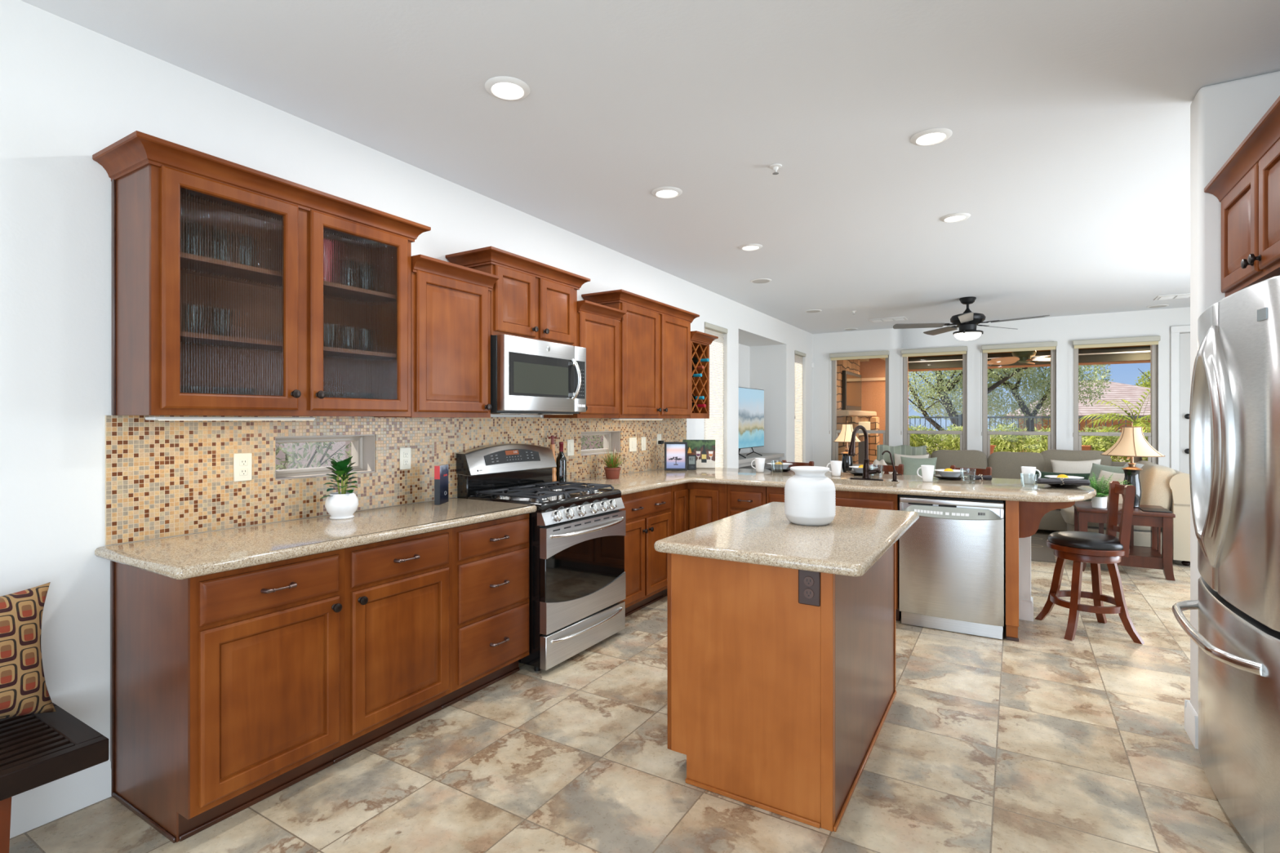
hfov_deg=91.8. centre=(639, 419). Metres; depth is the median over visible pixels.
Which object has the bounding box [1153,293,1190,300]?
ceiling vent
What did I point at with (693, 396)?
wine bottle
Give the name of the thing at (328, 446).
bush
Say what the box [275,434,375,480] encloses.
window
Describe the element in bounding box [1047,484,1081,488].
dinner plate
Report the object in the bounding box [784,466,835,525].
vase
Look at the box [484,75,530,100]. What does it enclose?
recessed light
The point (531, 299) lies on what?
upper cabinet
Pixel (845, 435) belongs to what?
table lamp
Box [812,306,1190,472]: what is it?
wall
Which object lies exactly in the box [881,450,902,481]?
water tap
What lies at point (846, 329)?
ceiling speaker
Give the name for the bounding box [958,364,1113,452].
tree
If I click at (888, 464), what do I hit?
cushion
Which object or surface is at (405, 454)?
socket
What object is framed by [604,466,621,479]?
pot
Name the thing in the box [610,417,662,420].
strip light
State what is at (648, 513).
base cabinet
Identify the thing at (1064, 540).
seat cushion
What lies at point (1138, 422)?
fan palm
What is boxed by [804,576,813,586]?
socket
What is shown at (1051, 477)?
bowl
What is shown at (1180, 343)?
door
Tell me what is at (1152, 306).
grille
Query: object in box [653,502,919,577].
island countertop
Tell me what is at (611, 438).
window
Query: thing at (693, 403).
wine bottle
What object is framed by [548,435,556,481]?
pepper mill
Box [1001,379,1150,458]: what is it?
house
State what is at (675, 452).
photograph
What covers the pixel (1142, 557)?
shelf
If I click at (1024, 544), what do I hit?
wall
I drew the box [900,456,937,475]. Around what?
throw pillow
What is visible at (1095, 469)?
throw pillow
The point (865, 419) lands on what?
fireplace
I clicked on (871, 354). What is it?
roller shade
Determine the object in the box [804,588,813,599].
socket
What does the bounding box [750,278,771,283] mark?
ceiling speaker
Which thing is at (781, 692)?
kitchen island
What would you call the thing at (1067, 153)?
ceiling
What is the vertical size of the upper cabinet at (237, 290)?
0.950 m
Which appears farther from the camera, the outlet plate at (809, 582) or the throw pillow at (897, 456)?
the throw pillow at (897, 456)
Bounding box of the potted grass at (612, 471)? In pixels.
[596,445,630,479]
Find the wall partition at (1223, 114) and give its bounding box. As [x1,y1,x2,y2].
[1190,71,1279,715]
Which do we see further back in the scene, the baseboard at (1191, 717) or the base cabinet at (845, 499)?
the base cabinet at (845, 499)
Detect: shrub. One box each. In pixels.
[908,385,961,455]
[915,383,1011,454]
[932,395,1050,452]
[959,386,1094,453]
[1026,404,1129,462]
[1090,393,1150,462]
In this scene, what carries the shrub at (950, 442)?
on the ground at (928, 434)
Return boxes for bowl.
[766,462,792,469]
[848,466,878,473]
[933,469,966,477]
[1044,475,1084,484]
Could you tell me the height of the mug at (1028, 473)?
0.122 m
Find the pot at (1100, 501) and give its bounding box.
[1091,495,1106,508]
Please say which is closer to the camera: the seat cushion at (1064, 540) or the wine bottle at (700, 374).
the seat cushion at (1064, 540)
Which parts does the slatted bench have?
leg, seat frame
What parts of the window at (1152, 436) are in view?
sash rail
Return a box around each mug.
[751,457,764,471]
[826,460,842,475]
[916,465,934,482]
[1021,466,1040,484]
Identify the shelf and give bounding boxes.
[1116,546,1163,569]
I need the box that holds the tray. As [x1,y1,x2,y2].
[1138,506,1172,513]
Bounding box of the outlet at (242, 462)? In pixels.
[233,453,252,481]
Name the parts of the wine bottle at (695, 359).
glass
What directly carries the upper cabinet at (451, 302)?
attached to the wall at (69, 91)
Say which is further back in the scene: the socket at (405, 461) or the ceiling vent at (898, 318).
the ceiling vent at (898, 318)
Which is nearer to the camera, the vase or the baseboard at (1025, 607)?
the vase
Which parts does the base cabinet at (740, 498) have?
drawer, pull, drawer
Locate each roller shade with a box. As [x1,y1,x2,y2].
[828,350,889,434]
[900,346,968,434]
[980,341,1057,435]
[1071,335,1160,436]
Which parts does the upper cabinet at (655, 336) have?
door, crown moulding, door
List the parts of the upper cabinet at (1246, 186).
door, crown moulding, knob, knob, door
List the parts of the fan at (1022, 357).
blade, blade, blade, blade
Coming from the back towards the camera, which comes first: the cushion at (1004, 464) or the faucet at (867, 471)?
the cushion at (1004, 464)
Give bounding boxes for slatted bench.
[0,702,108,852]
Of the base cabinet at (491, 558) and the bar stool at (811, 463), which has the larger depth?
the bar stool at (811, 463)
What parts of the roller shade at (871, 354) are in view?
pull chain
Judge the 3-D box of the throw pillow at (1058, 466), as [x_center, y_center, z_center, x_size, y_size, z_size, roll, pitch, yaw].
[5.407,0.713,7.691,0.539,0.459,0.229,0,0,38]
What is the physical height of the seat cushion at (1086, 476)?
0.263 m
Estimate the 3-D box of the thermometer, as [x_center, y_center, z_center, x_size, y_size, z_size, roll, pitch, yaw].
[0.479,0.395,5.728,0.080,0.140,0.048,0,0,3]
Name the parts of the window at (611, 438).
frame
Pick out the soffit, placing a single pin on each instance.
(884, 358)
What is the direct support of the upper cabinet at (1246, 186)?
attached to the wall partition at (1223, 114)
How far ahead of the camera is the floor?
2.46 m
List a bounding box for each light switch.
[567,439,573,456]
[629,437,636,452]
[640,436,645,450]
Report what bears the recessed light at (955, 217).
in the ceiling at (1067, 153)
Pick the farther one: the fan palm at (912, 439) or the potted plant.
the fan palm at (912, 439)
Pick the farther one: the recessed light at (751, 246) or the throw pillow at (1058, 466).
the throw pillow at (1058, 466)
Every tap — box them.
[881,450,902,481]
[891,471,897,481]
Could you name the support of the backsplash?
attached to the wall at (69, 91)
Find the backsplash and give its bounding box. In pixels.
[105,415,686,545]
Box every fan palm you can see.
[908,415,921,446]
[1079,386,1150,462]
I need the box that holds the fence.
[908,414,1146,458]
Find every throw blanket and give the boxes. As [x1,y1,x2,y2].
[872,459,893,474]
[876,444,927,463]
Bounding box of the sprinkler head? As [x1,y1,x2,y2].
[768,163,782,174]
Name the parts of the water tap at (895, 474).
spout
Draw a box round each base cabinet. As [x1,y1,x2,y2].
[110,548,344,843]
[333,528,452,764]
[440,513,528,709]
[618,485,671,617]
[662,482,727,597]
[727,484,766,516]
[766,486,901,621]
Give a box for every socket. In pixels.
[240,458,247,466]
[240,468,247,475]
[403,452,408,457]
[403,459,408,465]
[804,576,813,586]
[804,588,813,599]
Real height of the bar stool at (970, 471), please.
0.985 m
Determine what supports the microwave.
attached to the upper cabinet at (531, 299)
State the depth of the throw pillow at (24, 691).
1.95 m
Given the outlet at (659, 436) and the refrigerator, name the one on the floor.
the refrigerator
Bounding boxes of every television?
[738,386,764,457]
[842,370,861,410]
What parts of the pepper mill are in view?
cross handle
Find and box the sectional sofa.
[885,449,1190,565]
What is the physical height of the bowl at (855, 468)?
0.060 m
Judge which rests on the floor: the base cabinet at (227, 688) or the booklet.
the base cabinet at (227, 688)
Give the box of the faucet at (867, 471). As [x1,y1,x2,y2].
[848,425,883,480]
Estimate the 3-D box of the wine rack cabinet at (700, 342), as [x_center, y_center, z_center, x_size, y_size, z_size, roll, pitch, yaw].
[0.488,-0.415,6.003,0.370,0.806,0.486,0,0,31]
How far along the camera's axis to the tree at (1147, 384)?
34.30 m
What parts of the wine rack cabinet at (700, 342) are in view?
crown moulding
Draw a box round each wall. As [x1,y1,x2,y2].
[0,0,812,759]
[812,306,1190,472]
[859,357,908,444]
[897,494,1031,616]
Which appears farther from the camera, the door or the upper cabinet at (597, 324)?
the door
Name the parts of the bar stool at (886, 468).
rail, post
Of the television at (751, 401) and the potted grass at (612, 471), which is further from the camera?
the television at (751, 401)
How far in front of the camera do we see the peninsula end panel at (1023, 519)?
3.90 m
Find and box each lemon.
[943,468,953,471]
[1056,474,1068,478]
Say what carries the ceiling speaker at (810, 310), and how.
attached to the ceiling at (1067, 153)
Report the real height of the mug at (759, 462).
0.122 m
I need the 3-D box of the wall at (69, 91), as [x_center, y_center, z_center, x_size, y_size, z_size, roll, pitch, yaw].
[-1.011,-0.012,4.590,0.720,2.820,14.100,0,0,31]
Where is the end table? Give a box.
[1073,501,1175,581]
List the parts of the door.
knob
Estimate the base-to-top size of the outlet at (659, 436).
0.100 m
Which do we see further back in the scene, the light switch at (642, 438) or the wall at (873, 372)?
the wall at (873, 372)
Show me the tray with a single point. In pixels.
(1144, 509)
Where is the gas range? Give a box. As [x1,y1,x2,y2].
[456,443,626,671]
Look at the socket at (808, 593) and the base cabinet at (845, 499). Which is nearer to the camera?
the socket at (808, 593)
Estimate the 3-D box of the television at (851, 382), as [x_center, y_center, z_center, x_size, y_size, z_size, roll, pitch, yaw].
[3.947,-0.522,11.524,0.064,0.700,1.320,0,0,31]
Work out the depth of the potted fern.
5.71 m
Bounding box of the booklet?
[434,464,448,505]
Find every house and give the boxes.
[275,435,603,469]
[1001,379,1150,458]
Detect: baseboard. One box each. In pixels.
[9,759,111,838]
[1018,596,1033,621]
[1184,699,1198,749]
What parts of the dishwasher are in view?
kick plate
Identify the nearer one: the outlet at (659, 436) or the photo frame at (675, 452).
the photo frame at (675, 452)
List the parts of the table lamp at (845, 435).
lamp shade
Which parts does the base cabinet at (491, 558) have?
shoe moulding, drawer, drawer, drawer, pull, pull, pull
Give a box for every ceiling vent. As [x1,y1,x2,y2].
[868,316,907,322]
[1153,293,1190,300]
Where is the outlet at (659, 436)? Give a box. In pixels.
[657,434,661,444]
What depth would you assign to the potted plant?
2.91 m
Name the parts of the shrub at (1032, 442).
crown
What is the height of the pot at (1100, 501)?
0.105 m
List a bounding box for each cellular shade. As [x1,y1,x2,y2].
[704,322,728,467]
[794,350,805,462]
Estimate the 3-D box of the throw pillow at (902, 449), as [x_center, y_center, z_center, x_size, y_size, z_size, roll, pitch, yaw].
[3.794,0.496,8.985,0.680,0.269,0.270,0,0,31]
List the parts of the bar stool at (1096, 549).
leg, leg, leg, post, rail, rail, leg, post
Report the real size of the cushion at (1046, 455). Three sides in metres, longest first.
0.802 x 0.557 x 0.258 m
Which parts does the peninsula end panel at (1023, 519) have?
panel, shoe moulding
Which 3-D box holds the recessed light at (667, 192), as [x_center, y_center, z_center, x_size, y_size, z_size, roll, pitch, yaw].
[0.169,-1.415,3.874,0.192,0.012,0.192,0,0,31]
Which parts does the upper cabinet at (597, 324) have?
door, crown moulding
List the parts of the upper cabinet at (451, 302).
door, crown moulding, knob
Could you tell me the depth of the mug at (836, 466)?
5.11 m
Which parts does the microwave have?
handle, control panel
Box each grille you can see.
[752,279,769,283]
[806,310,819,312]
[1148,305,1167,307]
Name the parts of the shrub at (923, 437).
crown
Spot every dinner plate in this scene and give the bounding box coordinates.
[764,466,790,471]
[845,470,878,475]
[933,474,969,479]
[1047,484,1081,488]
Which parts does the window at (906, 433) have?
sash rail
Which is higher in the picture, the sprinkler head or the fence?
the sprinkler head
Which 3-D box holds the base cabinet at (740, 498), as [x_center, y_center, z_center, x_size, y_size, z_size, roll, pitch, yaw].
[0.956,0.952,5.019,0.315,0.892,0.618,0,0,31]
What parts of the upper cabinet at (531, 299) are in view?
door, crown moulding, knob, knob, door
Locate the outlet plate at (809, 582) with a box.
[798,569,820,606]
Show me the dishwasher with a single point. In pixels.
(952, 557)
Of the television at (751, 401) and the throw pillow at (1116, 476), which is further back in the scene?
the television at (751, 401)
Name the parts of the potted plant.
pot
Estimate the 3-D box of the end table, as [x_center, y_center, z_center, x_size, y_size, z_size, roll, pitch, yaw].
[4.490,1.108,5.803,0.700,0.580,0.620,0,0,31]
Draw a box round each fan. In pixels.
[893,296,1049,340]
[987,350,1050,364]
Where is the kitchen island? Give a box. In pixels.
[666,542,896,831]
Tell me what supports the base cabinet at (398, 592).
on the floor
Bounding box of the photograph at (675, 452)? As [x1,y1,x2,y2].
[666,444,684,468]
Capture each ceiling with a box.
[21,0,1279,333]
[907,345,1150,357]
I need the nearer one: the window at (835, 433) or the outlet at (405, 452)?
the outlet at (405, 452)
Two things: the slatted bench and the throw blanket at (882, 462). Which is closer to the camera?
the slatted bench
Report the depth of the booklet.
3.40 m
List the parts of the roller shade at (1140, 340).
pull chain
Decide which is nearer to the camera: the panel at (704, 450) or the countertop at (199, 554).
the countertop at (199, 554)
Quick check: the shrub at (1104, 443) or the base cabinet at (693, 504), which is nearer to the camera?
the base cabinet at (693, 504)
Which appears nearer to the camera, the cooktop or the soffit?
the cooktop
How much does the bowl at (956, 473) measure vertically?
0.060 m
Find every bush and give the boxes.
[275,441,351,470]
[581,435,603,449]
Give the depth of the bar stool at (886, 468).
5.87 m
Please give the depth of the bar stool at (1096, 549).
3.99 m
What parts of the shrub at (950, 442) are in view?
crown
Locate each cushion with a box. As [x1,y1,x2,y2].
[885,452,930,465]
[930,449,987,475]
[987,451,1044,479]
[1040,449,1111,472]
[1047,531,1123,550]
[1060,501,1161,531]
[1139,463,1176,510]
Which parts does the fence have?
post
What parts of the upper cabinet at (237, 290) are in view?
edge moulding, panel, door, reeded pane, crown moulding, knob, knob, door, reeded pane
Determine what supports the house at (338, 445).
on the ground at (928, 434)
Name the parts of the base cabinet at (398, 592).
knob, shoe moulding, drawer, door, pull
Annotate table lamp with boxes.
[833,420,861,472]
[1100,421,1164,507]
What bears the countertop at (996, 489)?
on the base cabinet at (648, 513)
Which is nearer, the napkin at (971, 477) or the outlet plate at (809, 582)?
the outlet plate at (809, 582)
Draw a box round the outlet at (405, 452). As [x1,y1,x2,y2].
[400,447,410,470]
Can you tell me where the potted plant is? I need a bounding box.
[319,456,358,519]
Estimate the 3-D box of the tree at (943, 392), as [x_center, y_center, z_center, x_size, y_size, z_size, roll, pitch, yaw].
[10.353,-1.206,19.507,5.416,5.602,2.863,0,0,23]
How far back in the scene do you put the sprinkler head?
3.46 m
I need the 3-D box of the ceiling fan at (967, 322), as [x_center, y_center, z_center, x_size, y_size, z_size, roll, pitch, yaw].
[3.804,-1.175,7.189,1.573,0.492,1.523,0,0,31]
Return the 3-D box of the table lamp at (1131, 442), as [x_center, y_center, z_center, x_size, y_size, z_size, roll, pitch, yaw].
[4.612,0.416,5.811,0.477,0.804,0.477,0,0,31]
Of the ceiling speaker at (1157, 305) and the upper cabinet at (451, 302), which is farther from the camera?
the ceiling speaker at (1157, 305)
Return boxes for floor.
[8,529,1253,852]
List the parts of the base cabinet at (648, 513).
door, pull, shoe moulding, drawer, knob, door, pull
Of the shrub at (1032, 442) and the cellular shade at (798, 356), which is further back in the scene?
the shrub at (1032, 442)
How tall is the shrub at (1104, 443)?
2.277 m
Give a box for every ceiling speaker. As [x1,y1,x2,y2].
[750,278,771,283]
[804,309,822,312]
[843,328,857,330]
[1146,304,1168,307]
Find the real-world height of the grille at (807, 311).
0.005 m
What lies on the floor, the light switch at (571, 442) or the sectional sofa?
the sectional sofa
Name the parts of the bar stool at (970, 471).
rail, post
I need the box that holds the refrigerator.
[1171,275,1279,852]
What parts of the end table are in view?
leg, leg, leg, leg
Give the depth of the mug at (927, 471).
4.62 m
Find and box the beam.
[908,346,1150,371]
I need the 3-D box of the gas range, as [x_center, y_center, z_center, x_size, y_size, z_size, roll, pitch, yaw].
[-0.574,0.778,3.869,0.751,1.241,0.802,0,0,31]
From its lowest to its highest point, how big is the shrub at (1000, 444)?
2.258 m
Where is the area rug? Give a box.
[1031,534,1056,563]
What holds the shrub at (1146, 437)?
on the ground at (928, 434)
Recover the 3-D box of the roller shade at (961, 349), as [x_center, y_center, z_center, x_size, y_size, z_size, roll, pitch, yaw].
[4.403,-0.421,9.307,0.912,1.308,0.073,0,0,31]
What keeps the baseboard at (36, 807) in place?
attached to the wall at (69, 91)
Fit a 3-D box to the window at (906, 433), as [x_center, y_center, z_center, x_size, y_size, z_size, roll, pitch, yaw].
[4.461,-0.132,9.396,0.881,1.816,0.125,0,0,31]
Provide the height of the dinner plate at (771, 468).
0.028 m
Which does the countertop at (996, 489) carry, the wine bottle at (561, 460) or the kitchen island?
the wine bottle at (561, 460)
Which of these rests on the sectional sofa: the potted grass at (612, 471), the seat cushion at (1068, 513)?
the seat cushion at (1068, 513)
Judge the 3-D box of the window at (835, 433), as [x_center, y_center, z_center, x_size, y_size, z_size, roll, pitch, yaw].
[3.536,-0.132,9.957,0.886,1.816,0.125,0,0,31]
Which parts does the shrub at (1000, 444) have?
crown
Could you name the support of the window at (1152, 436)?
in the wall at (1064, 330)
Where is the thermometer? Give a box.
[687,454,696,470]
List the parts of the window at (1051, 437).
sash rail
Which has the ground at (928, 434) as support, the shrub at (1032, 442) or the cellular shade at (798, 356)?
the shrub at (1032, 442)
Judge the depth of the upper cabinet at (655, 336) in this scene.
5.09 m
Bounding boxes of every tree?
[908,367,1039,431]
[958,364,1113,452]
[1134,368,1150,387]
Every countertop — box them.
[94,497,536,579]
[560,467,1096,502]
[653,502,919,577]
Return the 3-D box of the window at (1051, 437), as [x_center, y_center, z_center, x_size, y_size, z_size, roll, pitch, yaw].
[5.390,-0.132,8.833,0.890,1.816,0.125,0,0,31]
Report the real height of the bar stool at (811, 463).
0.985 m
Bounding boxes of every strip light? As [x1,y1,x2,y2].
[145,416,315,420]
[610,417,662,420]
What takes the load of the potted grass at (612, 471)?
on the countertop at (996, 489)
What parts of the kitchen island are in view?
frame, panel, panel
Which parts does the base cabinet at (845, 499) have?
rail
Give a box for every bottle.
[555,441,566,484]
[692,356,709,364]
[692,364,703,370]
[692,373,702,377]
[692,395,704,400]
[692,402,706,408]
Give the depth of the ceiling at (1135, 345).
11.32 m
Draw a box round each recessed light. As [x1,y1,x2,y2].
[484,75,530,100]
[651,186,682,198]
[738,243,762,250]
[910,127,952,146]
[940,213,970,222]
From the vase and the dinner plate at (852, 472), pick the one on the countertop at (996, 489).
the dinner plate at (852, 472)
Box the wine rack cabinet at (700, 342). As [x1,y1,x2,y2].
[689,330,718,418]
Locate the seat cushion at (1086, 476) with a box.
[1035,471,1089,479]
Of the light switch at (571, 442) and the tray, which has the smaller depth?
the light switch at (571, 442)
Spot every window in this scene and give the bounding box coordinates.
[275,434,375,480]
[581,431,620,456]
[831,355,888,466]
[902,351,967,449]
[982,346,1056,457]
[1073,344,1157,464]
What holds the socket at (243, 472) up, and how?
attached to the outlet at (242, 462)
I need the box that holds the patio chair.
[1081,445,1092,450]
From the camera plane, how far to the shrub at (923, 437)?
15.91 m
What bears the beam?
attached to the wall at (873, 372)
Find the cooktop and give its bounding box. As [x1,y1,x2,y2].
[467,484,621,513]
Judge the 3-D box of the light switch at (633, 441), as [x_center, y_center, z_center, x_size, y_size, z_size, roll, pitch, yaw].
[-0.061,0.217,5.438,0.009,0.124,0.122,0,0,31]
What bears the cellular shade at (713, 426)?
attached to the window
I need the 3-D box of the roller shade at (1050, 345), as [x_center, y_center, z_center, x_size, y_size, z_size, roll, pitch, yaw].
[5.332,-0.421,8.744,0.921,1.308,0.073,0,0,31]
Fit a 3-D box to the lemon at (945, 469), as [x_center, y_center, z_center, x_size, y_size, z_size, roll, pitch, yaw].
[2.417,0.412,4.855,0.074,0.063,0.073,0,0,31]
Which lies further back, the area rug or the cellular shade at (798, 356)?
the cellular shade at (798, 356)
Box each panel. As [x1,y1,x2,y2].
[682,440,715,467]
[1005,500,1075,641]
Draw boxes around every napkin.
[968,474,991,479]
[1035,477,1089,485]
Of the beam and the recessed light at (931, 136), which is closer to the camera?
the recessed light at (931, 136)
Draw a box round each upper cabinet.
[92,130,431,416]
[373,254,498,417]
[445,245,590,346]
[543,300,626,417]
[581,288,699,418]
[1204,95,1279,297]
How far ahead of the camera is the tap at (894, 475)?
4.68 m
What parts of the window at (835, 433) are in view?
sash rail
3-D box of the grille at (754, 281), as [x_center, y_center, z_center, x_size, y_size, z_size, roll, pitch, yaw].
[1.236,-1.418,6.338,0.176,0.005,0.176,0,0,-31]
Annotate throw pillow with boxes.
[0,582,56,719]
[893,453,928,474]
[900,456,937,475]
[1050,459,1101,479]
[1082,462,1128,501]
[1090,470,1124,503]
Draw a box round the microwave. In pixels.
[490,333,586,414]
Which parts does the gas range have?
display panel, knob, knob, control panel, knob, oven door, storage drawer, handle, handle, knob, knob, knob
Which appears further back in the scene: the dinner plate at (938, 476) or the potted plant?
the dinner plate at (938, 476)
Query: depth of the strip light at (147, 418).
2.43 m
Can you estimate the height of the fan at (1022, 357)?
0.300 m
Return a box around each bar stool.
[781,460,813,467]
[869,462,903,475]
[950,465,991,475]
[1035,480,1144,644]
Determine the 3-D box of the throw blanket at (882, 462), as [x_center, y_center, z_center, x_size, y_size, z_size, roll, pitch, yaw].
[3.307,0.720,8.509,0.400,0.358,0.348,0,0,31]
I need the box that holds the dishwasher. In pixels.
[899,494,1004,639]
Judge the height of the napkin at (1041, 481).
0.048 m
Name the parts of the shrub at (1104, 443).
crown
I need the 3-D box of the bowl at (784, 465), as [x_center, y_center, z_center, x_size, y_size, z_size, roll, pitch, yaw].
[1.262,0.426,5.611,0.231,0.060,0.231,0,0,31]
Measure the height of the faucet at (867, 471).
0.422 m
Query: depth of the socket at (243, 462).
2.69 m
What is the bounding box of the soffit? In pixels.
[859,357,885,361]
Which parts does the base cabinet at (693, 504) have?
door, door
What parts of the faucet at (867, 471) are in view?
deck plate, lever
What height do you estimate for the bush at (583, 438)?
2.033 m
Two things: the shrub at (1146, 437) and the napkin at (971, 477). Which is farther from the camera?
the shrub at (1146, 437)
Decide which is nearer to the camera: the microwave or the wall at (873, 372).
the microwave
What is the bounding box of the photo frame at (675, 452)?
[664,441,687,471]
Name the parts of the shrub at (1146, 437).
crown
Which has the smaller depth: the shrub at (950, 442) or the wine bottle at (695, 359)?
the wine bottle at (695, 359)
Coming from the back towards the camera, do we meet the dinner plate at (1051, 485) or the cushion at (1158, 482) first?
the cushion at (1158, 482)
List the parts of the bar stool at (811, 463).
rail, post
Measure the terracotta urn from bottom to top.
0.960 m
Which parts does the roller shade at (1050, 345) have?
pull chain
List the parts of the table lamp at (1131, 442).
lamp shade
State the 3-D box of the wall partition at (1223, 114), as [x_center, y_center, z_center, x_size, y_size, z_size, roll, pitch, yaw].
[1.770,-0.012,-1.065,2.800,2.820,7.315,0,0,31]
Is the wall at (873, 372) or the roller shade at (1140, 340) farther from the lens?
the wall at (873, 372)
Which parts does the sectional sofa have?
frame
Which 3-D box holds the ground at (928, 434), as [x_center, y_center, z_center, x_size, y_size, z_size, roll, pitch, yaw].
[11.338,1.616,19.439,85.000,0.165,95.000,0,0,31]
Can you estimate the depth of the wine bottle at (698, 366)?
5.90 m
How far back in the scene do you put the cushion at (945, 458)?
8.55 m
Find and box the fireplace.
[836,359,879,464]
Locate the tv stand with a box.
[738,453,784,469]
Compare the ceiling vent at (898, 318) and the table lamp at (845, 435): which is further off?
the ceiling vent at (898, 318)
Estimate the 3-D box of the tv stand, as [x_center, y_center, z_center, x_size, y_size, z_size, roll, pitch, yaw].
[1.443,0.946,8.463,0.500,0.905,1.760,0,0,31]
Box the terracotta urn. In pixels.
[990,444,995,454]
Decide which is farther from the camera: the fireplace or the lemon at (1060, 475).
the fireplace
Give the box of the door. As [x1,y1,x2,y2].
[1170,324,1190,474]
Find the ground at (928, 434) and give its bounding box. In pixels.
[911,434,1128,462]
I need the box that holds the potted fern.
[1088,471,1127,508]
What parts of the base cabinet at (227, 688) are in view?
edge moulding, panel, shoe moulding, drawer, door, pull, knob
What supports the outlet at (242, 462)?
attached to the backsplash
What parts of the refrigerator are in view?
handle, door, handle, handle, freezer drawer, door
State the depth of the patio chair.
10.57 m
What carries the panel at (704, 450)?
on the countertop at (996, 489)
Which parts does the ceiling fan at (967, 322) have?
blade, blade, blade, lamp shade, blade, blade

